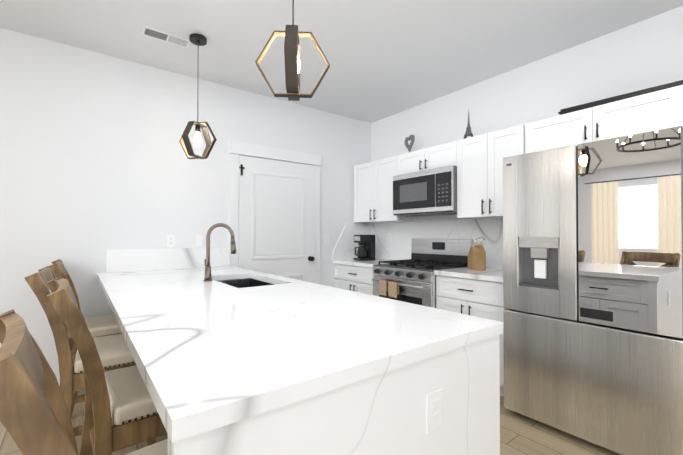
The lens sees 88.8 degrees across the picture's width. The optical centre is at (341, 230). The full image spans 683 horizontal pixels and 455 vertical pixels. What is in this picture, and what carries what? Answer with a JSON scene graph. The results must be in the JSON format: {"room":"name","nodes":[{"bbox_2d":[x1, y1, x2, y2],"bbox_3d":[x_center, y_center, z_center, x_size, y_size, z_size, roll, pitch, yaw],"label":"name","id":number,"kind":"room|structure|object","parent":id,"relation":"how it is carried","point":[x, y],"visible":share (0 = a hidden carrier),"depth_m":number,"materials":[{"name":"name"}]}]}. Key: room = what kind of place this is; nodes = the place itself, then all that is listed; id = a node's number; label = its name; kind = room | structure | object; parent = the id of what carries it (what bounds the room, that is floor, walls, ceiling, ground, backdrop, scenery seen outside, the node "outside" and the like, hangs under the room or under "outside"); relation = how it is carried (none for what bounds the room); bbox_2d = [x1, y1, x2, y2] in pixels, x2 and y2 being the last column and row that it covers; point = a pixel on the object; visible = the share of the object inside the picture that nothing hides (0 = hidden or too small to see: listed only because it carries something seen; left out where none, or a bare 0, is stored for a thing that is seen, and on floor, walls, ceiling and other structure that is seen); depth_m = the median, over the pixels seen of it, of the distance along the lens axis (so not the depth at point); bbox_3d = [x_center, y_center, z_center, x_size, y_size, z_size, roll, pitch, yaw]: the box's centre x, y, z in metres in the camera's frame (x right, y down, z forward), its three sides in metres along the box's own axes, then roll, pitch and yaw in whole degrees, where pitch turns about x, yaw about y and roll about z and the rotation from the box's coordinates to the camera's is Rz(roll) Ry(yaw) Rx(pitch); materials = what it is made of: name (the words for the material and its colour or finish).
{"room":"kitchen","nodes":[
{"label":"kitchen","id":0,"kind":"room"},
{"bbox_2d":[0,28,370,378],"bbox_3d":[-2.830,-0.104,2.361,8.000,2.758,0.150,0,-1,-37],"label":"wall","id":1,"kind":"structure","parent":0,"point":[96,163],"depth_m":2.95,"materials":[{"name":"paint"}]},
{"bbox_2d":[167,235,174,246],"bbox_3d":[-1.572,0.094,3.211,0.070,0.115,0.009,0,-1,-37],"label":"electrical outlet plate","id":2,"kind":"object","parent":1,"relation":"attached to","point":[171,240],"depth_m":3.21,"materials":[{"name":"plastic"}]},
{"bbox_2d":[195,235,202,246],"bbox_3d":[-1.373,0.096,3.362,0.070,0.115,0.008,0,-1,-37],"label":"electrical outlet plate","id":3,"kind":"object","parent":1,"relation":"attached to","point":[198,238],"depth_m":3.36,"materials":[{"name":"plastic"}]},
{"bbox_2d":[228,141,320,283],"bbox_3d":[-0.697,0.191,3.863,1.119,2.199,0.025,0,-1,-37],"label":"door frame","id":4,"kind":"structure","parent":1,"relation":"attached to","point":[236,150],"depth_m":3.74,"materials":[{"name":"paint"}]},
{"bbox_2d":[238,155,314,282],"bbox_3d":[-0.674,0.252,3.829,0.910,2.052,0.104,0,-1,-37],"label":"door","id":5,"kind":"structure","parent":1,"relation":"in","point":[276,217],"depth_m":3.83,"materials":[{"name":"paint"}]},
{"bbox_2d":[325,235,329,243],"bbox_3d":[-0.170,0.105,4.270,0.070,0.115,0.014,0,-1,-37],"label":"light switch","id":6,"kind":"object","parent":1,"relation":"attached to","point":[327,237],"depth_m":4.27,"materials":[{"name":"plastic"}]},
{"bbox_2d":[0,390,620,454],"bbox_3d":[-1.215,1.284,0.214,8.300,0.060,5.500,0,-1,-37],"label":"floor","id":7,"kind":"structure","parent":0,"point":[520,434],"depth_m":2.12,"materials":[{"name":"brown wood"}]},
{"bbox_2d":[0,309,167,454],"bbox_3d":[-0.492,0.733,0.885,0.601,1.067,0.488,1,-1,-43],"label":"stool","id":8,"kind":"object","parent":7,"relation":"on","point":[35,418],"visible":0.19,"depth_m":0.58,"materials":[{"name":"brown wood"}]},
{"bbox_2d":[50,259,121,416],"bbox_3d":[-1.834,0.750,2.655,0.601,1.067,0.488,0,-1,-37],"label":"stool","id":9,"kind":"object","parent":7,"relation":"on","point":[102,325],"visible":0.17,"depth_m":2.51,"materials":[{"name":"beige fabric"}]},
{"bbox_2d":[25,266,155,446],"bbox_3d":[-1.436,0.744,2.064,0.601,1.067,0.488,0,-1,-34],"label":"stool","id":10,"kind":"object","parent":7,"relation":"on","point":[114,352],"visible":0.25,"depth_m":1.82,"materials":[{"name":"brown wood"}]},
{"bbox_2d":[47,276,166,454],"bbox_3d":[-0.930,0.739,1.561,0.601,1.067,0.488,0,-1,-40],"label":"stool","id":11,"kind":"object","parent":7,"relation":"on","point":[121,398],"visible":0.67,"depth_m":1.34,"materials":[{"name":"brown wood"}]},
{"bbox_2d":[161,275,244,406],"bbox_3d":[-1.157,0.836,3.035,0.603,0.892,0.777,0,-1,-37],"label":"base cabinet","id":12,"kind":"object","parent":7,"relation":"on","point":[170,312],"depth_m":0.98,"materials":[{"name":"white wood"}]},
{"bbox_2d":[181,275,304,454],"bbox_3d":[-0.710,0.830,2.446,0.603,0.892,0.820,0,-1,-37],"label":"base cabinet","id":13,"kind":"object","parent":7,"relation":"on","point":[196,315],"depth_m":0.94,"materials":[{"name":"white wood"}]},
{"bbox_2d":[97,267,260,282],"bbox_3d":[-1.344,0.369,2.904,1.105,0.040,0.768,0,-1,-37],"label":"countertop","id":14,"kind":"structure","parent":13,"relation":"on","point":[170,272],"depth_m":2.82,"materials":[{"name":"white stone"}]},
{"bbox_2d":[213,287,376,454],"bbox_3d":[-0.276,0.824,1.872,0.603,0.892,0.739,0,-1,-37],"label":"base cabinet","id":15,"kind":"object","parent":7,"relation":"on","point":[230,360],"depth_m":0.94,"materials":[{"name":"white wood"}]},
{"bbox_2d":[101,275,236,310],"bbox_3d":[-1.083,0.361,2.168,0.632,0.040,0.720,0,-1,-37],"label":"countertop","id":16,"kind":"structure","parent":15,"relation":"on","point":[142,292],"depth_m":1.98,"materials":[{"name":"white stone"}]},
{"bbox_2d":[203,223,235,281],"bbox_3d":[-0.858,0.144,2.452,0.227,0.398,0.098,0,-1,-37],"label":"faucet","id":17,"kind":"object","parent":16,"relation":"on","point":[207,275],"visible":1,"depth_m":2.38,"materials":[{"name":"brown metal"}]},
{"bbox_2d":[333,262,372,294],"bbox_3d":[0.389,0.848,4.211,0.618,0.892,0.770,0,-1,-37],"label":"base cabinet","id":18,"kind":"object","parent":7,"relation":"on","point":[352,278],"depth_m":4.02,"materials":[{"name":"white wood"}]},
{"bbox_2d":[333,258,396,269],"bbox_3d":[0.374,0.382,4.204,0.631,0.041,0.771,0,-1,-37],"label":"countertop","id":19,"kind":"structure","parent":18,"relation":"on","point":[340,261],"depth_m":4.11,"materials":[{"name":"white stone"}]},
{"bbox_2d":[353,235,374,260],"bbox_3d":[0.271,0.204,4.304,0.245,0.315,0.170,0,-1,-29],"label":"coffee maker","id":20,"kind":"object","parent":19,"relation":"on","point":[366,249],"visible":1,"depth_m":4.25,"materials":[{"name":"black plastic"}]},
{"bbox_2d":[265,303,488,454],"bbox_3d":[0.102,0.819,1.374,0.603,0.892,0.630,0,-1,-37],"label":"base cabinet","id":21,"kind":"object","parent":7,"relation":"on","point":[378,378],"depth_m":0.99,"materials":[{"name":"white stone"}]},
{"bbox_2d":[372,238,472,307],"bbox_3d":[0.796,0.685,3.554,0.729,1.204,0.762,0,-1,-37],"label":"range","id":22,"kind":"object","parent":7,"relation":"on","point":[412,280],"visible":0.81,"depth_m":3.46,"materials":[{"name":"silver metal"}]},
{"bbox_2d":[434,274,505,396],"bbox_3d":[1.276,0.837,3.040,0.618,0.892,0.627,0,-1,-37],"label":"base cabinet","id":23,"kind":"object","parent":7,"relation":"on","point":[467,291],"depth_m":2.81,"materials":[{"name":"white wood"}]},
{"bbox_2d":[434,266,502,281],"bbox_3d":[1.266,0.370,3.027,0.631,0.041,0.643,0,-1,-37],"label":"countertop","id":24,"kind":"structure","parent":23,"relation":"on","point":[491,274],"depth_m":2.92,"materials":[{"name":"white stone"}]},
{"bbox_2d":[468,236,485,269],"bbox_3d":[1.226,0.199,3.154,0.100,0.302,0.212,0,-1,1],"label":"knife block","id":25,"kind":"object","parent":24,"relation":"on","point":[477,257],"visible":1,"depth_m":3.08,"materials":[{"name":"brown wood"}]},
{"bbox_2d":[503,126,682,454],"bbox_3d":[1.708,0.380,2.308,0.763,1.790,0.912,0,-1,-37],"label":"fridge","id":26,"kind":"object","parent":7,"relation":"on","point":[593,288],"visible":1,"depth_m":1.99,"materials":[{"name":"metal"}]},
{"bbox_2d":[0,0,682,122],"bbox_3d":[-1.215,-1.534,0.243,8.300,0.060,5.500,0,-1,-37],"label":"ceiling","id":27,"kind":"structure","parent":0,"point":[386,58],"depth_m":2.66,"materials":[{"name":"paint"}]},
{"bbox_2d":[141,25,190,47],"bbox_3d":[-1.333,-1.475,2.659,0.330,0.010,0.135,0,-1,-37],"label":"ceiling vent","id":28,"kind":"object","parent":27,"relation":"in","point":[151,32],"visible":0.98,"depth_m":2.64,"materials":[{"name":"white plastic"}]},
{"bbox_2d":[179,33,216,158],"bbox_3d":[-1.099,-1.016,2.670,0.242,0.926,0.241,0,-1,-30],"label":"pendant light","id":29,"kind":"object","parent":27,"relation":"hanging from","point":[198,39],"visible":1,"depth_m":2.65,"materials":[{"name":"brown wood"}]},
{"bbox_2d":[255,0,329,100],"bbox_3d":[-0.207,-1.032,1.492,0.242,0.918,0.241,0,-1,41],"label":"pendant light","id":30,"kind":"object","parent":27,"relation":"hanging from","point":[292,33],"visible":1,"depth_m":1.47,"materials":[{"name":"brown wood"}]},
{"bbox_2d":[371,6,682,222],"bbox_3d":[2.033,-0.101,2.689,0.150,2.758,5.500,0,-1,-37],"label":"wall","id":31,"kind":"structure","parent":0,"point":[644,54],"depth_m":2.96,"materials":[{"name":"paint"}]},
{"bbox_2d":[354,155,416,222],"bbox_3d":[0.511,-0.474,4.298,0.333,0.730,0.798,0,-1,-37],"label":"upper cabinet","id":32,"kind":"object","parent":31,"relation":"attached to","point":[373,181],"depth_m":4.16,"materials":[{"name":"white wood"}]},
{"bbox_2d":[387,233,390,242],"bbox_3d":[0.602,0.090,4.420,0.009,0.115,0.070,0,-1,-37],"label":"electrical outlet plate","id":33,"kind":"object","parent":31,"relation":"attached to","point":[388,234],"depth_m":4.42,"materials":[{"name":"plastic"}]},
{"bbox_2d":[398,147,429,174],"bbox_3d":[0.886,-0.725,3.807,0.333,0.238,0.442,0,-1,-37],"label":"upper cabinet","id":34,"kind":"object","parent":31,"relation":"attached to","point":[419,160],"depth_m":3.69,"materials":[{"name":"white wood"}]},
{"bbox_2d":[405,135,414,151],"bbox_3d":[0.772,-0.960,3.957,0.040,0.234,0.198,0,-1,-17],"label":"heart","id":35,"kind":"object","parent":34,"relation":"on","point":[412,139],"visible":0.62,"depth_m":3.94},
{"bbox_2d":[393,165,456,215],"bbox_3d":[0.953,-0.389,3.652,0.410,0.432,0.764,0,-1,-37],"label":"microwave","id":36,"kind":"object","parent":34,"relation":"attached to","point":[430,192],"visible":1,"depth_m":3.47,"materials":[{"name":"metal"}]},
{"bbox_2d":[430,140,457,168],"bbox_3d":[1.081,-0.727,3.549,0.333,0.238,0.442,0,-1,-37],"label":"upper cabinet","id":37,"kind":"object","parent":31,"relation":"attached to","point":[446,154],"depth_m":3.39,"materials":[{"name":"white wood"}]},
{"bbox_2d":[457,124,525,218],"bbox_3d":[1.400,-0.486,3.126,0.333,0.730,0.615,0,-1,-37],"label":"upper cabinet","id":38,"kind":"object","parent":31,"relation":"attached to","point":[477,161],"depth_m":3.05,"materials":[{"name":"white wood"}]},
{"bbox_2d":[463,112,473,138],"bbox_3d":[1.226,-1.013,3.359,0.119,0.334,0.119,0,-1,24],"label":"tower","id":39,"kind":"object","parent":38,"relation":"on","point":[468,131],"visible":0.75,"depth_m":3.34,"materials":[{"name":"metal"}]},
{"bbox_2d":[526,85,682,153],"bbox_3d":[1.868,-0.729,2.510,0.333,0.256,0.915,0,-1,-37],"label":"upper cabinet","id":40,"kind":"object","parent":31,"relation":"attached to","point":[662,109],"depth_m":2.33,"materials":[{"name":"white wood"}]},
{"bbox_2d":[558,80,682,114],"bbox_3d":[1.938,-0.886,2.425,0.293,0.055,0.744,0,-1,-37],"label":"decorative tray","id":41,"kind":"object","parent":40,"relation":"on","point":[617,98],"visible":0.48,"depth_m":2.32,"materials":[{"name":"black metal"}]}
]}

